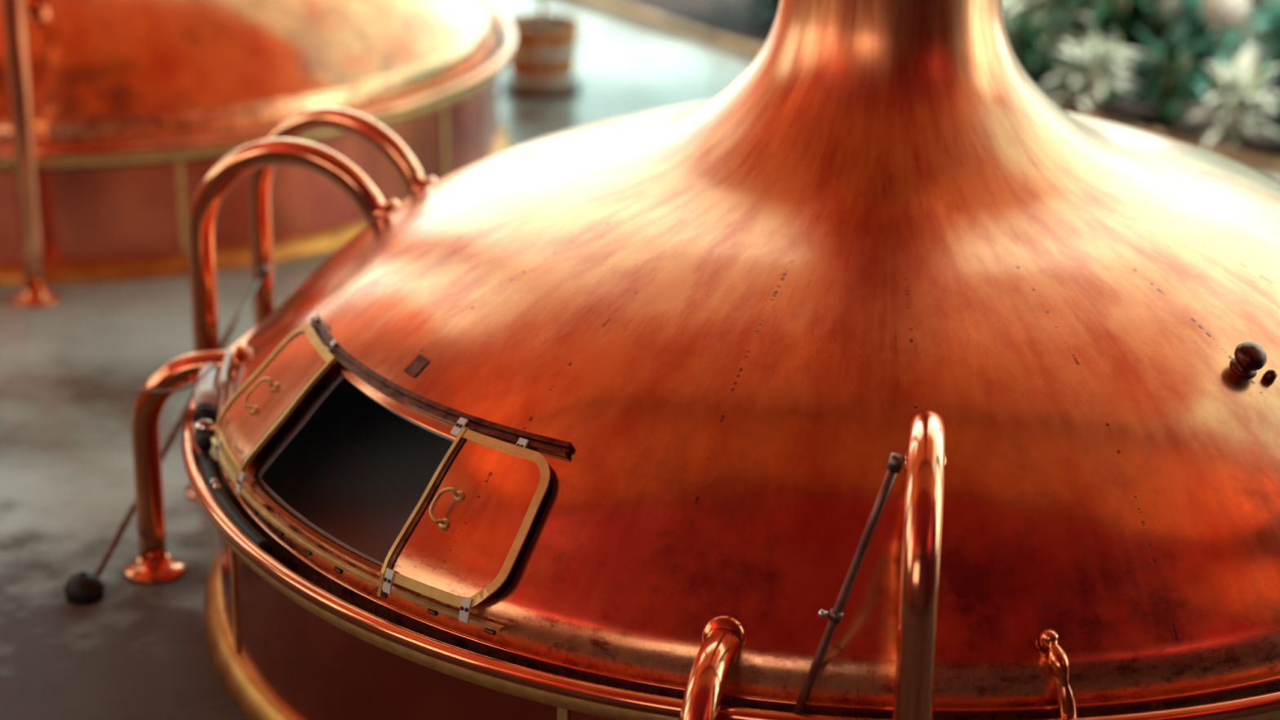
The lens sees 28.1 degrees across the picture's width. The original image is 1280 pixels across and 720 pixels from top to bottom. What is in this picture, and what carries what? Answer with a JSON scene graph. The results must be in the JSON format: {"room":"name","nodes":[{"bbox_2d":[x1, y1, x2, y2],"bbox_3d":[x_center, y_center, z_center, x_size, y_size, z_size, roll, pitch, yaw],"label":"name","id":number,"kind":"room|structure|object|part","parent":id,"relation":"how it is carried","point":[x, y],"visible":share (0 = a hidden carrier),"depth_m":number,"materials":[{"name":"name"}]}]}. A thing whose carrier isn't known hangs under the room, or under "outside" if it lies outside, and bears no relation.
{"room":"processing plant","nodes":[
{"label":"processing plant","id":0,"kind":"room"},
{"bbox_2d":[0,0,1279,719],"bbox_3d":[0.737,0.527,8.259,16.600,0.100,25.600,2,20,5],"label":"floor","id":1,"kind":"structure","parent":0,"point":[140,651],"depth_m":8.64,"materials":[{"name":"stone"}]},
{"bbox_2d":[1,0,59,307],"bbox_3d":[-2.416,-1.069,10.119,0.183,1.557,0.766,-2,20,-7],"label":"copper pipe","id":2,"kind":"object","parent":1,"relation":"on","point":[35,293],"visible":1,"depth_m":9.90,"materials":[{"name":"orange metal"}]},
{"bbox_2d":[63,263,269,604],"bbox_3d":[-1.465,0.202,7.964,0.120,0.696,1.237,7,21,17],"label":"rod","id":3,"kind":"object","parent":1,"relation":"on","point":[82,588],"visible":0.88,"depth_m":7.70,"materials":[{"name":"metal"}]},
{"bbox_3d":[-1.234,-0.291,8.369,0.034,0.046,0.046,8,21,19],"label":"rod","id":4,"kind":"part","parent":3,"relation":"part of","materials":[{"name":"metal"}]},
{"bbox_2d":[123,343,248,583],"bbox_3d":[-1.359,0.300,7.623,0.406,0.731,0.183,2,20,5],"label":"copper pipe","id":5,"kind":"object","parent":1,"relation":"on","point":[153,564],"visible":0.93,"depth_m":7.60,"materials":[{"name":"orange metal"}]},
{"bbox_2d":[107,364,215,392],"bbox_3d":[-1.444,0.070,7.516,0.490,0.202,0.111,16,25,35],"label":"wire","id":6,"kind":"object","parent":5,"relation":"attached to","point":[214,365],"visible":1,"depth_m":7.39,"materials":[{"name":"metal"}]},
{"bbox_2d":[0,0,516,286],"bbox_3d":[-2.571,-4.478,10.845,4.102,7.450,4.102,2,20,5],"label":"kettle","id":7,"kind":"object","parent":1,"relation":"on","point":[135,102],"visible":0.88,"depth_m":10.43,"materials":[{"name":"orange metal"}]},
{"bbox_2d":[185,137,399,501],"bbox_3d":[-1.105,-0.108,8.040,0.766,1.212,0.183,7,21,17],"label":"copper pipe","id":8,"kind":"object","parent":1,"relation":"on","point":[249,157],"visible":0.7,"depth_m":7.90,"materials":[{"name":"orange metal"}]},
{"bbox_2d":[248,106,437,327],"bbox_3d":[-0.992,-0.219,8.318,0.766,1.230,0.185,12,23,28],"label":"copper pipe","id":9,"kind":"object","parent":1,"relation":"on","point":[359,125],"visible":0.67,"depth_m":8.17,"materials":[{"name":"orange metal"}]},
{"bbox_2d":[502,0,582,96],"bbox_3d":[-0.517,-2.314,13.040,0.791,1.905,0.980,2,20,5],"label":"tub","id":10,"kind":"object","parent":1,"relation":"on","point":[532,71],"visible":0.88,"depth_m":13.17,"materials":[{"name":"brown wood"}]},
{"bbox_2d":[679,613,746,719],"bbox_3d":[0.130,0.986,5.796,0.194,0.731,0.404,2,20,5],"label":"copper pipe","id":11,"kind":"object","parent":1,"relation":"on","point":[724,636],"visible":1,"depth_m":5.70,"materials":[{"name":"orange metal"}]},
{"bbox_2d":[182,0,1279,719],"bbox_3d":[0.718,-2.843,6.487,4.102,7.450,4.102,2,20,5],"label":"kettle","id":12,"kind":"object","parent":1,"relation":"on","point":[584,398],"visible":0.98,"depth_m":6.31,"materials":[{"name":"orange metal"}]},
{"bbox_2d":[193,348,272,555],"bbox_3d":[-1.151,0.233,7.085,0.150,0.188,1.156,-4,21,-13],"label":"hose","id":13,"kind":"object","parent":12,"relation":"on","point":[206,390],"visible":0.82,"depth_m":7.18,"materials":[{"name":"black rubber"}]},
{"bbox_2d":[209,478,220,489],"bbox_3d":[-1.152,0.342,6.944,0.022,0.028,0.069,-7,21,-19],"label":"clip","id":14,"kind":"object","parent":13,"relation":"attached to","point":[213,481],"visible":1,"depth_m":6.93,"materials":[{"name":"silver metal"}]},
{"bbox_3d":[-1.035,0.089,6.947,0.087,0.087,0.044,-6,21,-18],"label":"handle","id":15,"kind":"part","parent":12,"relation":"part of","materials":[{"name":"gold metal"}]},
{"bbox_3d":[-0.999,0.096,6.945,0.273,0.282,0.379,-7,21,-19],"label":"hatch door","id":16,"kind":"part","parent":12,"relation":"part of","materials":[{"name":"orange metal"}]},
{"bbox_3d":[-0.838,0.420,6.496,0.044,0.017,0.656,-14,25,-34],"label":"hatch sill","id":17,"kind":"part","parent":12,"relation":"part of","materials":[{"name":"orange metal"}]},
{"bbox_3d":[-0.807,0.439,6.513,0.161,0.019,1.445,-14,25,-34],"label":"hatch rail","id":18,"kind":"part","parent":12,"relation":"part of","materials":[{"name":"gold metal"}]},
{"bbox_3d":[-0.586,0.065,6.597,0.157,0.057,1.245,-14,25,-34],"label":"hatch rail","id":19,"kind":"part","parent":12,"relation":"part of","materials":[{"name":"brown metal"}]},
{"bbox_3d":[-0.477,0.352,6.197,0.044,0.083,0.081,16,26,37],"label":"handle","id":20,"kind":"part","parent":12,"relation":"part of","materials":[{"name":"gold metal"}]},
{"bbox_3d":[-0.405,0.385,6.171,0.336,0.289,0.278,16,25,36],"label":"hatch door","id":21,"kind":"part","parent":12,"relation":"part of","materials":[{"name":"orange metal"}]},
{"bbox_2d":[792,452,905,713],"bbox_3d":[0.460,0.506,5.675,0.242,0.628,0.033,-4,21,-13],"label":"rod","id":22,"kind":"object","parent":12,"relation":"on","point":[895,462],"visible":1,"depth_m":5.66,"materials":[{"name":"metal"}]},
{"bbox_3d":[0.559,0.225,5.596,0.042,0.043,0.036,2,20,5],"label":"rod","id":23,"kind":"part","parent":22,"relation":"part of","materials":[{"name":"metal"}]},
{"bbox_3d":[1.501,-0.001,6.315,0.087,0.085,0.088,2,20,5],"label":"knob","id":24,"kind":"part","parent":12,"relation":"part of","materials":[{"name":"brown metal"}]},
{"bbox_2d":[893,409,947,719],"bbox_3d":[0.617,0.719,5.809,0.184,1.232,0.767,2,20,5],"label":"copper pipe","id":25,"kind":"object","parent":1,"relation":"on","point":[926,462],"visible":0.98,"depth_m":5.43,"materials":[{"name":"orange metal"}]},
{"bbox_2d":[570,0,1279,175],"bbox_3d":[2.473,-1.419,13.308,2.065,0.090,12.146,-14,25,-35],"label":"plant bed","id":26,"kind":"object","parent":1,"relation":"on","point":[697,20],"visible":0.25,"depth_m":13.61,"materials":[{"name":"soil"}]},
{"bbox_2d":[716,0,722,17],"bbox_3d":[0.452,-2.110,14.655,0.148,0.325,0.149,2,20,5],"label":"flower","id":27,"kind":"object","parent":26,"relation":"in","point":[720,2],"visible":0.99,"depth_m":14.69,"materials":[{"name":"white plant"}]},
{"bbox_2d":[718,0,779,24],"bbox_3d":[0.812,-2.215,14.349,0.742,0.903,0.701,2,20,5],"label":"leafy plant","id":28,"kind":"object","parent":26,"relation":"in","point":[772,6],"visible":0.39,"depth_m":14.40,"materials":[{"name":"green plant"}]},
{"bbox_2d":[1008,0,1013,35],"bbox_3d":[1.930,-1.788,13.383,0.106,0.624,0.106,2,20,5],"label":"flower","id":29,"kind":"object","parent":26,"relation":"in","point":[1011,13],"visible":0.29,"depth_m":13.37,"materials":[{"name":"white plant"}]},
{"bbox_2d":[1002,0,1063,57],"bbox_3d":[1.893,-2.135,13.859,1.014,0.966,0.993,2,20,5],"label":"leafy plant","id":30,"kind":"object","parent":26,"relation":"in","point":[1006,3],"visible":0.02,"depth_m":13.73,"materials":[{"name":"green plant"}]},
{"bbox_2d":[1003,0,1079,92],"bbox_3d":[2.011,-1.577,12.998,0.491,0.531,0.465,2,20,5],"label":"leafy plant","id":31,"kind":"object","parent":26,"relation":"in","point":[1032,55],"visible":0.77,"depth_m":12.98,"materials":[{"name":"green plant"}]},
{"bbox_2d":[1001,0,1111,63],"bbox_3d":[2.172,-1.995,13.508,0.951,1.017,0.955,2,20,5],"label":"leafy plant","id":32,"kind":"object","parent":26,"relation":"in","point":[1044,7],"visible":0.35,"depth_m":13.50,"materials":[{"name":"green plant"}]},
{"bbox_2d":[1055,0,1102,65],"bbox_3d":[2.473,-1.997,13.707,0.812,0.978,0.776,2,20,5],"label":"leafy plant","id":33,"kind":"object","parent":26,"relation":"in","point":[1071,60],"visible":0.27,"depth_m":13.68,"materials":[{"name":"teal plant"}]},
{"bbox_2d":[1040,27,1151,115],"bbox_3d":[2.249,-1.455,12.788,0.546,0.477,0.511,15,25,34],"label":"leafy plant","id":34,"kind":"object","parent":26,"relation":"in","point":[1094,71],"visible":0.98,"depth_m":12.75,"materials":[{"name":"green plant"}]},
{"bbox_2d":[1065,14,1169,42],"bbox_3d":[2.636,-2.079,13.660,0.999,1.012,1.172,10,22,25],"label":"leafy plant","id":35,"kind":"object","parent":26,"relation":"in","point":[1158,22],"visible":0.06,"depth_m":13.47,"materials":[{"name":"green plant"}]},
{"bbox_2d":[1055,0,1180,98],"bbox_3d":[2.478,-1.755,13.079,0.680,0.807,0.626,19,27,40],"label":"leafy plant","id":36,"kind":"object","parent":26,"relation":"in","point":[1122,15],"visible":0.6,"depth_m":13.07,"materials":[{"name":"green plant"}]},
{"bbox_2d":[1088,0,1248,58],"bbox_3d":[2.835,-1.873,13.378,1.018,0.835,0.966,-9,22,-23],"label":"leafy plant","id":37,"kind":"object","parent":26,"relation":"in","point":[1160,36],"visible":0.12,"depth_m":13.38,"materials":[{"name":"green plant"}]},
{"bbox_2d":[1118,17,1220,128],"bbox_3d":[2.570,-1.393,12.460,0.463,0.555,0.436,8,21,19],"label":"leafy plant","id":38,"kind":"object","parent":26,"relation":"in","point":[1166,71],"visible":1,"depth_m":12.43,"materials":[{"name":"green plant"}]},
{"bbox_2d":[1159,0,1184,37],"bbox_3d":[2.695,-1.600,13.048,0.127,0.514,0.127,2,20,5],"label":"flower","id":39,"kind":"object","parent":26,"relation":"in","point":[1175,7],"visible":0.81,"depth_m":12.94,"materials":[{"name":"white plant"}]},
{"bbox_3d":[2.700,-1.572,13.064,0.034,0.452,0.020,-15,25,-37],"label":"stem","id":40,"kind":"part","parent":39,"relation":"part of","materials":[{"name":"green plant"}]},
{"bbox_2d":[1138,0,1251,97],"bbox_3d":[2.836,-1.659,12.967,0.528,0.728,0.541,15,25,34],"label":"leafy plant","id":41,"kind":"object","parent":26,"relation":"in","point":[1199,31],"visible":0.61,"depth_m":12.92,"materials":[{"name":"teal plant"}]},
{"bbox_2d":[1142,4,1265,51],"bbox_3d":[2.823,-2.264,13.789,1.132,1.271,1.130,2,20,5],"label":"leafy plant","id":42,"kind":"object","parent":26,"relation":"in","point":[1157,38],"visible":0.02,"depth_m":13.65,"materials":[{"name":"green plant"}]},
{"bbox_2d":[1137,0,1279,84],"bbox_3d":[3.059,-1.817,13.261,0.924,0.844,0.881,13,24,30],"label":"leafy plant","id":43,"kind":"object","parent":26,"relation":"in","point":[1248,26],"visible":0.31,"depth_m":13.18,"materials":[{"name":"green plant"}]},
{"bbox_2d":[1200,0,1249,93],"bbox_3d":[2.916,-1.583,12.838,0.244,0.633,0.244,2,20,5],"label":"flower","id":44,"kind":"object","parent":26,"relation":"in","point":[1223,13],"visible":0.96,"depth_m":12.70,"materials":[{"name":"white plant"}]},
{"bbox_3d":[2.921,-1.528,12.863,0.034,0.511,0.020,-15,25,-37],"label":"stem","id":45,"kind":"part","parent":44,"relation":"part of","materials":[{"name":"green plant"}]},
{"bbox_2d":[1177,44,1279,149],"bbox_3d":[2.851,-1.254,12.197,0.535,0.480,0.477,2,20,5],"label":"leafy plant","id":46,"kind":"object","parent":26,"relation":"in","point":[1241,91],"visible":1,"depth_m":12.17,"materials":[{"name":"green plant"}]},
{"bbox_2d":[1230,0,1279,101],"bbox_3d":[3.228,-1.568,12.811,0.561,0.651,0.529,2,20,5],"label":"leafy plant","id":47,"kind":"object","parent":26,"relation":"in","point":[1272,37],"visible":0.6,"depth_m":12.82,"materials":[{"name":"teal plant"}]},
{"bbox_2d":[1252,30,1279,124],"bbox_3d":[3.183,-1.416,12.494,0.482,0.582,0.462,2,20,5],"label":"leafy plant","id":48,"kind":"object","parent":26,"relation":"in","point":[1277,56],"visible":0.77,"depth_m":12.52,"materials":[{"name":"green plant"}]},
{"bbox_2d":[1267,103,1279,145],"bbox_3d":[3.137,-1.165,11.945,0.414,0.492,0.364,9,22,22],"label":"leafy plant","id":49,"kind":"object","parent":26,"relation":"in","point":[1274,104],"visible":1,"depth_m":12.08,"materials":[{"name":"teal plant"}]},
{"bbox_2d":[1246,0,1279,65],"bbox_3d":[4.276,-2.405,12.687,2.600,2.400,0.120,19,27,40],"label":"leafy plant","id":50,"kind":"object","parent":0,"point":[1254,37],"depth_m":13.78,"materials":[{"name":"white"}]}
]}

